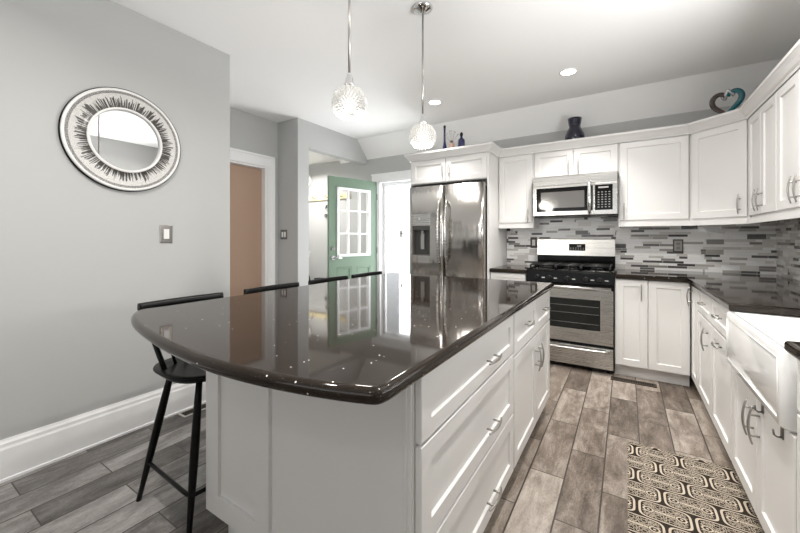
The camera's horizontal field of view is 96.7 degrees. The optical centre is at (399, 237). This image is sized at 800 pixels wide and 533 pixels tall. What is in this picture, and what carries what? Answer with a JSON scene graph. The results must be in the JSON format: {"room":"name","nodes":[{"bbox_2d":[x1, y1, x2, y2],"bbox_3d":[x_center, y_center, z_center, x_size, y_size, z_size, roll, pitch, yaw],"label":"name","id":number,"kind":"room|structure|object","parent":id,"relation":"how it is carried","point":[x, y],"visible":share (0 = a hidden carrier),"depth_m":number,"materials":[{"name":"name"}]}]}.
{"room":"kitchen","nodes":[
{"label":"kitchen","id":0,"kind":"room"},
{"bbox_2d":[0,0,229,439],"bbox_3d":[-3.042,-0.164,1.297,1.173,2.797,4.427,0,0,32],"label":"wall","id":1,"kind":"structure","parent":0,"point":[79,255],"depth_m":2.09,"materials":[{"name":"grey paint"}]},
{"bbox_2d":[0,382,205,483],"bbox_3d":[-2.881,1.131,1.297,0.945,0.209,4.299,0,0,32],"label":"baseboard","id":2,"kind":"structure","parent":1,"relation":"attached to","point":[20,454],"depth_m":2.07,"materials":[{"name":"white paint"}]},
{"bbox_2d":[58,87,180,191],"bbox_3d":[-1.724,-0.613,2.247,0.033,0.639,0.639,0,0,32],"label":"round mirror","id":3,"kind":"object","parent":1,"relation":"attached to","point":[119,139],"visible":1,"depth_m":2.21,"materials":[{"name":"mirror"}]},
{"bbox_2d":[90,110,158,169],"bbox_3d":[-1.726,-0.613,2.248,0.001,0.369,0.369,0,0,32],"label":"mirror glass","id":4,"kind":"object","parent":3,"relation":"attached to","point":[123,139],"depth_m":2.24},
{"bbox_2d":[160,225,171,242],"bbox_3d":[-1.609,-0.027,2.451,0.010,0.122,0.078,0,0,32],"label":"dimmer switch","id":5,"kind":"object","parent":1,"relation":"attached to","point":[165,230],"visible":1,"depth_m":2.45,"materials":[{"name":"grey metal"}]},
{"bbox_2d":[230,107,277,284],"bbox_3d":[-1.980,-0.164,3.973,0.130,2.797,1.383,0,0,32],"label":"wall","id":6,"kind":"structure","parent":0,"point":[248,132],"depth_m":4.29,"materials":[{"name":"grey paint"}]},
{"bbox_2d":[230,164,260,296],"bbox_3d":[-1.924,0.190,4.036,0.107,2.070,0.846,0,0,32],"label":"door","id":7,"kind":"structure","parent":6,"relation":"in","point":[245,182],"depth_m":4.21,"materials":[{"name":"beige paint"}]},
{"bbox_2d":[230,147,274,286],"bbox_3d":[-1.922,0.115,4.037,0.160,2.240,1.094,0,0,32],"label":"trim","id":8,"kind":"structure","parent":6,"relation":"attached to","point":[265,163],"depth_m":4.38,"materials":[{"name":"white paint"}]},
{"bbox_2d":[278,118,308,285],"bbox_3d":[-1.967,-0.164,4.890,1.835,2.797,0.180,0,0,32],"label":"wall","id":9,"kind":"structure","parent":0,"point":[293,134],"depth_m":4.41,"materials":[{"name":"grey paint"}]},
{"bbox_2d":[281,230,286,238],"bbox_3d":[-1.456,-0.042,4.450,0.118,0.122,0.016,0,0,32],"label":"toggle switch","id":10,"kind":"object","parent":9,"relation":"attached to","point":[283,232],"visible":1,"depth_m":4.45,"materials":[{"name":"grey plastic"}]},
{"bbox_2d":[309,151,340,164],"bbox_3d":[-1.651,-1.310,5.494,1.720,0.110,1.303,0,0,32],"label":"ceiling","id":11,"kind":"structure","parent":0,"point":[314,158],"depth_m":5.63,"materials":[{"name":"white paint"}]},
{"bbox_2d":[309,122,366,164],"bbox_3d":[-0.871,-1.350,5.016,0.120,0.430,1.213,0,0,32],"label":"wall header","id":12,"kind":"structure","parent":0,"point":[322,140],"depth_m":4.88,"materials":[{"name":"grey paint"}]},
{"bbox_2d":[0,362,759,532],"bbox_3d":[-1.219,1.265,1.811,6.600,0.060,7.350,0,0,32],"label":"floor","id":13,"kind":"structure","parent":0,"point":[570,475],"depth_m":1.89,"materials":[{"name":"brown wood"}]},
{"bbox_2d":[136,292,223,532],"bbox_3d":[-0.935,0.771,1.720,0.471,0.933,0.428,0,0,32],"label":"bar stool","id":14,"kind":"object","parent":13,"relation":"on","point":[174,369],"visible":0.44,"depth_m":1.59,"materials":[{"name":"black paint"}]},
{"bbox_2d":[177,402,205,417],"bbox_3d":[-1.439,1.232,2.593,0.100,0.006,0.305,0,0,32],"label":"floor vent","id":15,"kind":"object","parent":13,"relation":"in","point":[188,412],"visible":0.41,"depth_m":2.52,"materials":[{"name":"beige metal"}]},
{"bbox_2d":[206,371,268,532],"bbox_3d":[-0.122,0.797,2.171,0.402,0.875,1.907,0,0,32],"label":"base cabinet","id":16,"kind":"object","parent":13,"relation":"on","point":[237,412],"visible":0.22,"depth_m":1.38,"materials":[{"name":"white paint"}]},
{"bbox_2d":[244,282,298,294],"bbox_3d":[-0.640,0.771,2.178,0.471,0.933,0.428,0,0,32],"label":"bar stool","id":17,"kind":"object","parent":13,"relation":"on","point":[295,284],"visible":0.15,"depth_m":2.28,"materials":[{"name":"black paint"}]},
{"bbox_2d":[308,276,347,284],"bbox_3d":[-0.366,0.771,2.608,0.471,0.933,0.428,0,0,32],"label":"bar stool","id":18,"kind":"object","parent":13,"relation":"on","point":[330,279],"visible":0.15,"depth_m":2.71,"materials":[{"name":"black paint"}]},
{"bbox_2d":[351,271,381,278],"bbox_3d":[-0.112,0.771,3.009,0.471,0.933,0.428,0,0,32],"label":"bar stool","id":19,"kind":"object","parent":13,"relation":"on","point":[375,272],"visible":0.15,"depth_m":3.11,"materials":[{"name":"black paint"}]},
{"bbox_2d":[269,316,512,532],"bbox_3d":[0.061,0.797,1.479,0.644,0.875,0.948,0,0,32],"label":"base cabinet","id":20,"kind":"object","parent":13,"relation":"on","point":[436,456],"visible":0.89,"depth_m":1.12,"materials":[{"name":"white paint"}]},
{"bbox_2d":[410,180,486,278],"bbox_3d":[0.660,0.316,4.210,0.898,1.838,0.791,0,0,32],"label":"refrigerator","id":21,"kind":"object","parent":13,"relation":"on","point":[448,223],"visible":0.59,"depth_m":3.90,"materials":[{"name":"silver metal"}]},
{"bbox_2d":[411,152,506,278],"bbox_3d":[0.696,0.138,4.286,0.969,2.195,0.700,0,0,32],"label":"tall cabinet","id":22,"kind":"object","parent":13,"relation":"on","point":[484,166],"visible":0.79,"depth_m":3.96,"materials":[{"name":"white paint"}]},
{"bbox_2d":[442,125,446,148],"bbox_3d":[0.523,-1.139,4.170,0.078,0.356,0.078,0,0,32],"label":"slim bottle","id":23,"kind":"object","parent":22,"relation":"on","point":[444,126],"visible":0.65,"depth_m":4.16,"materials":[{"name":"blue glass"}]},
{"bbox_2d":[447,131,456,147],"bbox_3d":[0.600,-1.101,4.123,0.163,0.281,0.067,0,0,32],"label":"reed diffuser","id":24,"kind":"object","parent":22,"relation":"on","point":[451,145],"visible":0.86,"depth_m":4.11,"materials":[{"name":"pink glass"}]},
{"bbox_2d":[458,132,464,146],"bbox_3d":[0.700,-1.083,4.057,0.080,0.245,0.080,0,0,32],"label":"bottle","id":25,"kind":"object","parent":22,"relation":"on","point":[461,142],"visible":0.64,"depth_m":4.03,"materials":[{"name":"blue glass"}]},
{"bbox_2d":[491,272,525,280],"bbox_3d":[1.268,0.797,3.928,0.372,0.875,0.649,0,0,32],"label":"base cabinet","id":26,"kind":"object","parent":13,"relation":"on","point":[494,275],"visible":0.04,"depth_m":3.68,"materials":[{"name":"white paint"}]},
{"bbox_2d":[489,264,533,273],"bbox_3d":[1.279,0.340,3.943,0.374,0.040,0.653,0,0,32],"label":"countertop","id":27,"kind":"structure","parent":26,"relation":"on","point":[508,268],"depth_m":3.72,"materials":[{"name":"black stone"}]},
{"bbox_2d":[512,290,549,467],"bbox_3d":[0.574,0.797,2.287,0.644,0.875,0.963,0,0,32],"label":"base cabinet","id":28,"kind":"object","parent":13,"relation":"on","point":[531,324],"visible":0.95,"depth_m":2.02,"materials":[{"name":"white paint"}]},
{"bbox_2d":[131,273,553,404],"bbox_3d":[-0.091,0.340,1.986,1.422,0.040,2.216,0,0,32],"label":"countertop","id":29,"kind":"structure","parent":28,"relation":"on","point":[367,340],"depth_m":1.23,"materials":[{"name":"black stone"}]},
{"bbox_2d":[526,239,615,372],"bbox_3d":[1.742,0.622,3.614,0.750,1.226,0.697,0,0,32],"label":"gas range","id":30,"kind":"object","parent":13,"relation":"on","point":[582,272],"visible":0.88,"depth_m":3.36,"materials":[{"name":"silver metal"}]},
{"bbox_2d":[528,261,614,272],"bbox_3d":[1.727,0.300,3.591,0.750,0.079,0.473,0,0,32],"label":"cooktop","id":31,"kind":"object","parent":30,"relation":"in","point":[554,266],"depth_m":3.53,"materials":[{"name":"metal"}]},
{"bbox_2d":[611,376,656,387],"bbox_3d":[1.996,1.232,3.048,0.330,0.006,0.085,0,0,32],"label":"floor vent","id":32,"kind":"object","parent":13,"relation":"in","point":[653,385],"visible":1,"depth_m":3.04,"materials":[{"name":"brown metal"}]},
{"bbox_2d":[615,278,689,385],"bbox_3d":[2.294,0.797,3.276,0.528,0.875,0.649,0,0,32],"label":"base cabinet","id":33,"kind":"object","parent":13,"relation":"on","point":[652,318],"visible":0.98,"depth_m":3.03,"materials":[{"name":"white paint"}]},
{"bbox_2d":[615,269,799,360],"bbox_3d":[1.815,0.340,1.916,1.174,0.040,3.501,0,0,32],"label":"countertop","id":34,"kind":"structure","parent":33,"relation":"on","point":[749,293],"depth_m":2.21,"materials":[{"name":"black stone"}]},
{"bbox_2d":[726,311,799,432],"bbox_3d":[1.605,0.489,1.338,0.444,0.256,0.750,0,0,32],"label":"sink","id":35,"kind":"object","parent":34,"relation":"in","point":[755,350],"visible":0.91,"depth_m":1.35,"materials":[{"name":"white ceramic"}]},
{"bbox_2d":[686,286,698,388],"bbox_3d":[2.533,0.797,2.601,0.674,0.875,0.308,0,0,32],"label":"base cabinet","id":36,"kind":"object","parent":13,"relation":"on","point":[694,291],"visible":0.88,"depth_m":2.76,"materials":[{"name":"white paint"}]},
{"bbox_2d":[627,441,764,532],"bbox_3d":[1.228,1.231,1.472,0.481,0.008,1.302,0,0,32],"label":"kitchen rug","id":37,"kind":"object","parent":13,"relation":"on","point":[668,492],"visible":1,"depth_m":1.70,"materials":[{"name":"fabric"}]},
{"bbox_2d":[697,290,712,416],"bbox_3d":[2.316,0.797,2.260,0.674,0.875,0.498,0,0,32],"label":"base cabinet","id":38,"kind":"object","parent":13,"relation":"on","point":[704,301],"visible":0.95,"depth_m":2.41,"materials":[{"name":"white paint"}]},
{"bbox_2d":[711,298,731,460],"bbox_3d":[2.048,0.797,1.838,0.674,0.875,0.497,0,0,32],"label":"base cabinet","id":39,"kind":"object","parent":13,"relation":"on","point":[721,371],"visible":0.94,"depth_m":2.01,"materials":[{"name":"white paint"}]},
{"bbox_2d":[732,368,796,532],"bbox_3d":[1.698,0.927,1.288,0.674,0.615,0.800,0,0,32],"label":"base cabinet","id":40,"kind":"object","parent":13,"relation":"on","point":[765,464],"visible":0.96,"depth_m":1.38,"materials":[{"name":"white paint"}]},
{"bbox_2d":[754,404,763,413],"bbox_3d":[1.393,0.648,1.372,0.045,0.056,0.020,0,0,32],"label":"hook","id":41,"kind":"object","parent":40,"relation":"attached to","point":[762,406],"visible":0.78,"depth_m":1.37,"materials":[{"name":"grey metal"}]},
{"bbox_2d":[772,426,783,439],"bbox_3d":[1.284,0.648,1.199,0.045,0.056,0.020,0,0,32],"label":"hook","id":42,"kind":"object","parent":40,"relation":"attached to","point":[781,436],"visible":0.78,"depth_m":1.20,"materials":[{"name":"grey metal"}]},
{"bbox_2d":[797,359,799,532],"bbox_3d":[1.280,0.797,0.629,0.674,0.875,0.750,0,0,32],"label":"base cabinet","id":43,"kind":"object","parent":13,"relation":"on","point":[798,361],"visible":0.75,"depth_m":1.09,"materials":[{"name":"white paint"}]},
{"bbox_2d":[111,0,799,163],"bbox_3d":[-0.672,-1.401,1.412,5.150,0.527,7.163,0,0,32],"label":"ceiling","id":44,"kind":"structure","parent":0,"point":[494,67],"depth_m":2.85,"materials":[{"name":"white paint"}]},
{"bbox_2d":[331,0,366,120],"bbox_3d":[-0.243,-1.020,1.709,0.178,0.883,0.177,0,0,32],"label":"pendant light","id":45,"kind":"object","parent":44,"relation":"hanging from","point":[348,101],"visible":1,"depth_m":1.67,"materials":[{"name":"white glass"}]},
{"bbox_2d":[409,1,435,148],"bbox_3d":[0.144,-1.018,2.260,0.178,0.887,0.177,0,0,32],"label":"pendant light","id":46,"kind":"object","parent":44,"relation":"hanging from","point":[422,135],"visible":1,"depth_m":2.23,"materials":[{"name":"white glass"}]},
{"bbox_2d":[428,99,441,104],"bbox_3d":[0.376,-1.459,3.837,0.156,0.006,0.156,0,0,32],"label":"recessed light","id":47,"kind":"object","parent":44,"relation":"in","point":[435,101],"visible":1,"depth_m":3.83,"materials":[{"name":"white paint"}]},
{"bbox_2d":[559,68,577,75],"bbox_3d":[1.482,-1.459,3.134,0.156,0.006,0.156,0,0,32],"label":"recessed light","id":48,"kind":"object","parent":44,"relation":"in","point":[568,71],"visible":1,"depth_m":3.12,"materials":[{"name":"white paint"}]},
{"bbox_2d":[309,104,776,367],"bbox_3d":[0.681,-0.140,4.801,6.500,2.750,0.130,0,0,32],"label":"wall","id":49,"kind":"structure","parent":0,"point":[319,173],"depth_m":5.57,"materials":[{"name":"grey paint"}]},
{"bbox_2d":[309,193,349,200],"bbox_3d":[-1.346,-0.673,5.946,1.250,0.086,0.112,0,0,32],"label":"rail","id":50,"kind":"object","parent":49,"relation":"attached to","point":[341,196],"visible":0.56,"depth_m":5.95,"materials":[{"name":"yellow wood"}]},
{"bbox_2d":[327,175,376,278],"bbox_3d":[-0.640,0.190,5.058,0.841,2.060,0.123,0,0,-44],"label":"door","id":51,"kind":"structure","parent":49,"relation":"in","point":[347,264],"depth_m":5.01,"materials":[{"name":"green paint"}]},
{"bbox_2d":[337,187,370,256],"bbox_3d":[-0.665,-0.220,5.075,0.580,0.960,0.062,0,0,-44],"label":"window grille","id":52,"kind":"object","parent":51,"relation":"attached to","point":[355,189],"depth_m":5.12,"materials":[{"name":"white paint"}]},
{"bbox_2d":[371,170,410,273],"bbox_3d":[0.059,0.137,5.178,1.075,2.197,0.162,0,0,32],"label":"trim","id":53,"kind":"structure","parent":49,"relation":"attached to","point":[398,176],"depth_m":5.35,"materials":[{"name":"white paint"}]},
{"bbox_2d":[383,181,410,273],"bbox_3d":[0.095,0.194,5.184,0.848,2.043,0.083,0,0,32],"label":"door","id":54,"kind":"structure","parent":49,"relation":"in","point":[385,185],"depth_m":5.41,"materials":[{"name":"white paint"}]},
{"bbox_2d":[499,153,539,228],"bbox_3d":[1.357,-0.534,4.064,0.380,0.852,0.365,0,0,32],"label":"upper cabinet","id":55,"kind":"object","parent":49,"relation":"attached to","point":[516,173],"depth_m":3.95,"materials":[{"name":"white paint"}]},
{"bbox_2d":[534,143,618,177],"bbox_3d":[1.847,-0.798,3.753,0.782,0.323,0.365,0,0,32],"label":"upper cabinet","id":56,"kind":"object","parent":49,"relation":"attached to","point":[600,158],"visible":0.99,"depth_m":3.61,"materials":[{"name":"white paint"}]},
{"bbox_2d":[565,116,584,139],"bbox_3d":[1.831,-1.105,3.730,0.188,0.288,0.188,0,0,32],"label":"cobalt vase","id":57,"kind":"object","parent":56,"relation":"on","point":[575,131],"visible":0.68,"depth_m":3.67,"materials":[{"name":"blue glass"}]},
{"bbox_2d":[533,171,617,218],"bbox_3d":[1.819,-0.425,3.706,0.768,0.418,0.476,0,0,32],"label":"microwave","id":58,"kind":"object","parent":56,"relation":"attached to","point":[595,194],"visible":1,"depth_m":3.54,"materials":[{"name":"silver metal"}]},
{"bbox_2d":[507,212,775,274],"bbox_3d":[2.280,0.027,3.701,2.324,0.584,0.010,0,0,32],"label":"backsplash","id":59,"kind":"structure","parent":49,"relation":"attached to","point":[730,248],"depth_m":3.47,"materials":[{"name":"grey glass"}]},
{"bbox_2d":[530,237,536,247],"bbox_3d":[1.558,0.055,4.149,0.074,0.125,0.010,0,0,32],"label":"wall outlet","id":60,"kind":"object","parent":59,"relation":"attached to","point":[533,240],"visible":0.97,"depth_m":4.14,"materials":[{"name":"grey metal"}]},
{"bbox_2d":[673,239,682,251],"bbox_3d":[2.683,0.077,3.434,0.080,0.126,0.010,0,0,32],"label":"wall outlet","id":61,"kind":"object","parent":59,"relation":"attached to","point":[677,243],"visible":1,"depth_m":3.43,"materials":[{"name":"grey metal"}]},
{"bbox_2d":[619,135,688,221],"bbox_3d":[2.403,-0.555,3.400,0.534,0.810,0.365,0,0,32],"label":"upper cabinet","id":62,"kind":"object","parent":49,"relation":"attached to","point":[653,173],"visible":0.98,"depth_m":3.28,"materials":[{"name":"white paint"}]},
{"bbox_2d":[689,115,751,220],"bbox_3d":[2.825,-0.555,2.987,0.617,0.810,0.611,0,0,32],"label":"upper cabinet","id":63,"kind":"object","parent":49,"relation":"attached to","point":[718,156],"visible":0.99,"depth_m":2.92,"materials":[{"name":"white paint"}]},
{"bbox_2d":[404,39,799,162],"bbox_3d":[1.496,-0.955,3.445,1.402,0.085,3.546,0,0,-36],"label":"crown molding","id":64,"kind":"structure","parent":63,"relation":"attached to","point":[790,63],"depth_m":3.24,"materials":[{"name":"white paint"}]},
{"bbox_2d":[619,210,799,226],"bbox_3d":[2.355,-0.128,2.625,0.638,0.040,2.080,0,0,5],"label":"rail","id":65,"kind":"object","parent":63,"relation":"attached to","point":[792,214],"visible":1,"depth_m":2.88,"materials":[{"name":"white paint"}]},
{"bbox_2d":[709,88,744,113],"bbox_3d":[2.698,-1.110,2.941,0.057,0.225,0.236,0,0,-23],"label":"heart","id":66,"kind":"object","parent":63,"relation":"on","point":[728,92],"visible":0.84,"depth_m":2.92,"materials":[{"name":"teal"}]},
{"bbox_3d":[1.437,-0.163,0.094,0.120,2.797,7.200,0,0,32],"label":"wall","id":67,"kind":"structure","parent":0,"visible":0},
{"bbox_2d":[748,87,780,217],"bbox_3d":[2.612,-0.555,2.397,0.344,0.810,0.608,0,0,32],"label":"upper cabinet","id":68,"kind":"object","parent":67,"relation":"attached to","point":[762,125],"visible":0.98,"depth_m":2.42,"materials":[{"name":"white paint"}]},
{"bbox_2d":[776,218,799,280],"bbox_3d":[2.626,0.067,2.088,0.010,0.504,2.342,0,0,32],"label":"backsplash","id":69,"kind":"structure","parent":67,"relation":"attached to","point":[787,231],"depth_m":2.84,"materials":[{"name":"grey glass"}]},
{"bbox_2d":[777,68,799,212],"bbox_3d":[2.257,-0.555,1.839,0.344,0.810,0.710,0,0,32],"label":"upper cabinet","id":70,"kind":"object","parent":67,"relation":"attached to","point":[788,95],"visible":1,"depth_m":2.05,"materials":[{"name":"white paint"}]},
{"bbox_3d":[1.083,1.400,7.299,7.000,0.170,4.517,0,0,32],"label":"floor","id":71,"kind":"structure","parent":0,"visible":0},
{"bbox_2d":[404,184,410,273],"bbox_3d":[0.170,0.025,7.427,0.160,2.580,0.160,0,0,32],"label":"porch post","id":72,"kind":"object","parent":71,"relation":"on","point":[406,187],"visible":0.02,"depth_m":7.38,"materials":[{"name":"white paint"}]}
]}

